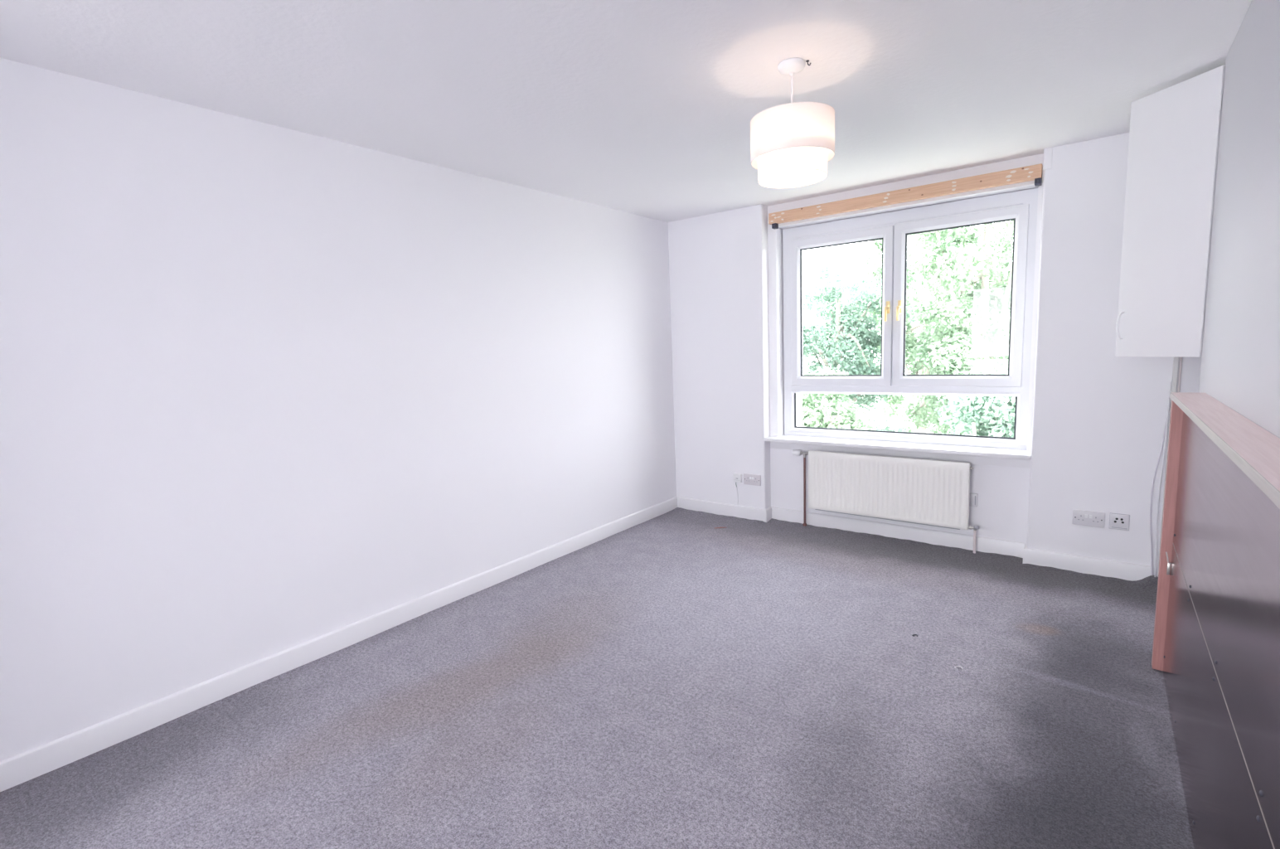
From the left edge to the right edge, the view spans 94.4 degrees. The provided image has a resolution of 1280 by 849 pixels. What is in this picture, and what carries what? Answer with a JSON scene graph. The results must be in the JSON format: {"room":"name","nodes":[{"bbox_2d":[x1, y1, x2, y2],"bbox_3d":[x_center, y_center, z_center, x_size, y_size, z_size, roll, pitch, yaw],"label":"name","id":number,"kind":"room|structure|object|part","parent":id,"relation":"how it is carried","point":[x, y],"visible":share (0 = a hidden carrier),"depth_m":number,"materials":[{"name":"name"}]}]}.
{"room":"empty living room","nodes":[
{"label":"empty living room","id":0,"kind":"room"},
{"bbox_2d":[0,58,676,761],"bbox_3d":[-1.988,-0.037,2.451,0.300,2.460,7.950,3,9,38],"label":"wall","id":1,"kind":"structure","parent":0,"point":[266,390],"depth_m":2.62,"materials":[{"name":"white paint"}]},
{"bbox_2d":[0,496,677,791],"bbox_3d":[-1.868,1.141,2.440,0.016,0.102,7.184,3,9,38],"label":"baseboard","id":2,"kind":"structure","parent":1,"relation":"attached to","point":[23,767],"depth_m":2.67,"materials":[{"name":"white paint"}]},
{"bbox_2d":[0,507,1193,848],"bbox_3d":[-0.303,1.248,1.311,3.920,0.055,7.340,3,9,38],"label":"floor","id":3,"kind":"structure","parent":0,"point":[673,679],"depth_m":2.25,"materials":[{"name":"grey carpet"}]},
{"bbox_2d":[802,457,806,526],"bbox_3d":[1.270,0.519,4.572,0.032,0.538,0.031,3,9,38],"label":"copper pipe","id":4,"kind":"object","parent":3,"relation":"on","point":[804,524],"visible":1,"depth_m":4.57,"materials":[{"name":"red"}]},
{"bbox_2d":[973,529,976,552],"bbox_3d":[2.190,0.767,3.880,0.017,0.158,0.017,3,9,38],"label":"pipe","id":5,"kind":"object","parent":3,"relation":"on","point":[974,531],"visible":1,"depth_m":3.87,"materials":[{"name":"white metal"}]},
{"bbox_2d":[1151,392,1279,848],"bbox_3d":[1.278,0.634,1.251,0.103,1.158,2.988,3,9,38],"label":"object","id":6,"kind":"object","parent":3,"relation":"on","point":[1216,647],"visible":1,"depth_m":1.45,"materials":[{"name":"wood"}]},
{"bbox_3d":[2.175,0.462,2.401,0.096,1.133,0.044,3,9,38],"label":"post","id":7,"kind":"part","parent":6,"relation":"part of","materials":[{"name":"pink wood"}]},
{"bbox_2d":[0,0,1251,222],"bbox_3d":[-0.457,-1.260,1.062,4.300,0.200,7.950,3,9,38],"label":"ceiling","id":8,"kind":"structure","parent":0,"point":[643,108],"depth_m":2.23,"materials":[{"name":"white paint"}]},
{"bbox_2d":[750,58,834,188],"bbox_3d":[0.575,-1.145,2.245,0.311,0.415,0.311,3,9,38],"label":"pendant lamp","id":9,"kind":"object","parent":8,"relation":"hanging from","point":[792,143],"visible":1,"depth_m":2.15,"materials":[{"name":"white fabric"}]},
{"bbox_3d":[0.572,-1.225,2.235,0.007,0.170,0.007,3,9,38],"label":"cord","id":10,"kind":"part","parent":9,"relation":"part of","materials":[{"name":"white plastic"}]},
{"bbox_3d":[0.578,-1.083,2.253,0.310,0.148,0.310,3,9,38],"label":"lamp shade","id":11,"kind":"part","parent":9,"relation":"part of","materials":[{"name":"white fabric"}]},
{"bbox_3d":[0.582,-0.985,2.266,0.256,0.090,0.256,3,9,38],"label":"lamp shade","id":12,"kind":"part","parent":9,"relation":"part of","materials":[{"name":"white fabric"}]},
{"bbox_2d":[668,132,1201,576],"bbox_3d":[1.879,-0.411,4.163,4.300,2.460,0.440,3,9,38],"label":"wall","id":13,"kind":"structure","parent":0,"point":[1097,418],"depth_m":3.58,"materials":[{"name":"white paint"}]},
{"bbox_2d":[733,473,741,482],"bbox_3d":[0.798,0.436,4.845,0.068,0.070,0.026,3,9,38],"label":"socket","id":14,"kind":"object","parent":13,"relation":"attached to","point":[737,477],"visible":1,"depth_m":4.83,"materials":[{"name":"white plastic"}]},
{"bbox_2d":[743,473,761,485],"bbox_3d":[0.901,0.444,4.771,0.149,0.088,0.017,3,9,38],"label":"double socket","id":15,"kind":"object","parent":13,"relation":"attached to","point":[750,479],"visible":1,"depth_m":4.76,"materials":[{"name":"white plastic"}]},
{"bbox_2d":[791,449,979,530],"bbox_3d":[1.695,0.440,4.226,1.282,0.456,0.101,3,9,38],"label":"radiator","id":16,"kind":"object","parent":13,"relation":"attached to","point":[933,492],"visible":1,"depth_m":4.12,"materials":[{"name":"white metal"}]},
{"bbox_3d":[1.722,0.651,4.209,0.981,0.040,0.006,3,9,38],"label":"rail","id":17,"kind":"part","parent":16,"relation":"part of","materials":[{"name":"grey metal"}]},
{"bbox_2d":[770,441,1030,468],"bbox_3d":[1.734,0.196,4.212,1.748,0.069,0.012,3,9,38],"label":"window sill","id":18,"kind":"structure","parent":13,"relation":"attached to","point":[1025,463],"depth_m":4.09,"materials":[{"name":"white paint"}]},
{"bbox_2d":[764,187,1038,460],"bbox_3d":[1.724,-0.650,4.132,1.753,1.629,0.278,3,9,38],"label":"window","id":19,"kind":"structure","parent":13,"relation":"in","point":[893,228],"depth_m":4.10,"materials":[{"name":"white plastic"}]},
{"bbox_3d":[1.485,-0.843,4.399,0.749,1.106,0.064,3,9,38],"label":"sash frame","id":20,"kind":"part","parent":19,"relation":"part of","materials":[{"name":"white plastic"}]},
{"bbox_3d":[1.723,-0.791,4.142,0.026,0.139,0.060,3,9,38],"label":"handle","id":21,"kind":"part","parent":19,"relation":"part of","materials":[{"name":"gold metal"}]},
{"bbox_3d":[1.737,0.147,4.211,1.753,0.028,0.218,3,9,38],"label":"sill","id":22,"kind":"part","parent":19,"relation":"part of","materials":[{"name":"white paint"}]},
{"bbox_3d":[1.787,-0.787,4.093,0.026,0.139,0.060,3,9,38],"label":"handle","id":23,"kind":"part","parent":19,"relation":"part of","materials":[{"name":"gold metal"}]},
{"bbox_3d":[2.093,-0.810,3.930,0.780,1.113,0.064,3,9,38],"label":"sash frame","id":24,"kind":"part","parent":19,"relation":"part of","materials":[{"name":"white plastic"}]},
{"bbox_2d":[768,163,1042,229],"bbox_3d":[1.661,-1.495,3.971,1.710,0.114,0.055,3,9,38],"label":"batten","id":25,"kind":"object","parent":13,"relation":"attached to","point":[1027,173],"depth_m":3.85,"materials":[{"name":"brown wood"}]},
{"bbox_3d":[1.017,-1.494,4.468,0.032,0.036,0.047,3,9,38],"label":"curtain bracket","id":26,"kind":"part","parent":25,"relation":"part of","materials":[{"name":"grey metal"}]},
{"bbox_3d":[2.324,-1.416,3.462,0.032,0.036,0.047,3,9,38],"label":"curtain bracket","id":27,"kind":"part","parent":25,"relation":"part of","materials":[{"name":"grey metal"}]},
{"bbox_2d":[778,176,1043,226],"bbox_3d":[1.682,-1.472,3.989,1.720,0.033,0.008,3,9,38],"label":"trim","id":28,"kind":"structure","parent":13,"relation":"attached to","point":[1030,182],"depth_m":3.89,"materials":[{"name":"white paint"}]},
{"bbox_2d":[676,496,1151,581],"bbox_3d":[1.620,0.760,4.325,3.205,0.102,0.116,3,9,38],"label":"baseboard","id":29,"kind":"structure","parent":13,"relation":"attached to","point":[1085,564],"depth_m":4.05,"materials":[{"name":"white paint"}]},
{"bbox_2d":[969,493,978,506],"bbox_3d":[2.179,0.495,3.909,0.082,0.086,0.022,3,9,38],"label":"fused spur","id":30,"kind":"object","parent":13,"relation":"attached to","point":[973,497],"visible":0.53,"depth_m":3.89,"materials":[{"name":"white plastic"}]},
{"bbox_2d":[1042,147,1052,170],"bbox_3d":[2.320,-1.509,3.372,0.040,0.115,0.026,3,9,38],"label":"trim","id":31,"kind":"structure","parent":13,"relation":"attached to","point":[1048,152],"depth_m":3.36,"materials":[{"name":"white paint"}]},
{"bbox_2d":[1071,509,1105,528],"bbox_3d":[2.612,0.548,3.455,0.149,0.088,0.017,3,9,38],"label":"double socket","id":32,"kind":"object","parent":13,"relation":"attached to","point":[1089,518],"visible":1,"depth_m":3.45,"materials":[{"name":"white plastic"}]},
{"bbox_2d":[1109,512,1129,530],"bbox_3d":[2.724,0.553,3.370,0.089,0.092,0.014,3,9,38],"label":"socket","id":33,"kind":"object","parent":13,"relation":"attached to","point":[1117,521],"visible":1,"depth_m":3.37,"materials":[{"name":"white plastic"}]},
{"bbox_2d":[1157,357,1182,576],"bbox_3d":[2.843,-0.331,3.135,0.035,2.430,0.015,3,9,38],"label":"cable trunking","id":34,"kind":"object","parent":13,"relation":"attached to","point":[1175,361],"visible":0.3,"depth_m":3.15,"materials":[{"name":"white plastic"}]},
{"bbox_2d":[1149,402,1170,575],"bbox_3d":[2.828,0.360,3.238,0.055,0.966,0.017,1,8,25],"label":"loose cable","id":35,"kind":"object","parent":34,"relation":"attached to","point":[1163,439],"visible":1,"depth_m":3.26,"materials":[{"name":"white plastic"}]},
{"bbox_2d":[1154,381,1172,576],"bbox_3d":[2.836,0.311,3.220,0.025,1.085,0.016,-2,7,3],"label":"loose cable","id":36,"kind":"object","parent":34,"relation":"attached to","point":[1170,382],"visible":0.98,"depth_m":3.22,"materials":[{"name":"white plastic"}]},
{"bbox_2d":[1198,0,1279,438],"bbox_3d":[0.899,0.163,0.022,0.750,2.460,7.620,3,9,38],"label":"wall","id":37,"kind":"structure","parent":0,"point":[1240,364],"depth_m":1.78,"materials":[{"name":"grey paint"}]},
{"bbox_2d":[1115,65,1225,357],"bbox_3d":[2.652,-0.891,2.654,0.778,1.137,0.852,3,9,38],"label":"upper cabinet","id":38,"kind":"object","parent":37,"relation":"attached to","point":[1174,133],"visible":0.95,"depth_m":2.54,"materials":[{"name":"white paint"}]},
{"bbox_3d":[2.239,-0.462,2.766,0.034,0.129,0.011,-3,7,-5],"label":"handle","id":39,"kind":"part","parent":38,"relation":"part of","materials":[{"name":"white plastic"}]},
{"label":"outside","id":40,"kind":"structure","parent":0,"visible":0},
{"bbox_2d":[814,393,970,433],"bbox_3d":[14.309,1.013,23.457,80.000,0.300,44.560,3,9,38],"label":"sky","id":41,"kind":"structure","parent":40,"point":[876,416],"depth_m":33.15,"materials":[{"name":"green plant"}]},
{"bbox_2d":[802,363,878,430],"bbox_3d":[2.869,1.065,9.633,1.899,4.099,2.072,3,9,38],"label":"bush","id":42,"kind":"object","parent":41,"relation":"on","point":[812,415],"visible":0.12,"depth_m":9.05,"materials":[{"name":"green plant"}]},
{"bbox_2d":[802,261,920,431],"bbox_3d":[4.630,-0.712,14.191,3.278,6.370,2.855,-3,7,-9],"label":"tree","id":43,"kind":"object","parent":41,"relation":"on","point":[854,343],"visible":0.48,"depth_m":13.61,"materials":[{"name":"green plant"}]},
{"bbox_2d":[829,237,1005,434],"bbox_3d":[8.411,-2.096,17.393,5.016,7.998,4.300,3,9,38],"label":"tree","id":44,"kind":"object","parent":41,"relation":"on","point":[896,400],"visible":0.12,"depth_m":17.25,"materials":[{"name":"green plant"}]},
{"bbox_2d":[872,220,1013,434],"bbox_3d":[6.752,-1.082,11.510,3.764,7.624,3.947,-4,7,-11],"label":"tree","id":45,"kind":"object","parent":41,"relation":"on","point":[944,352],"visible":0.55,"depth_m":10.89,"materials":[{"name":"green plant"}]},
{"bbox_2d":[934,369,1015,437],"bbox_3d":[4.877,1.233,8.072,1.923,4.008,2.104,0,8,19],"label":"bush","id":46,"kind":"object","parent":41,"relation":"on","point":[1001,408],"visible":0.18,"depth_m":7.73,"materials":[{"name":"green plant"}]}
]}

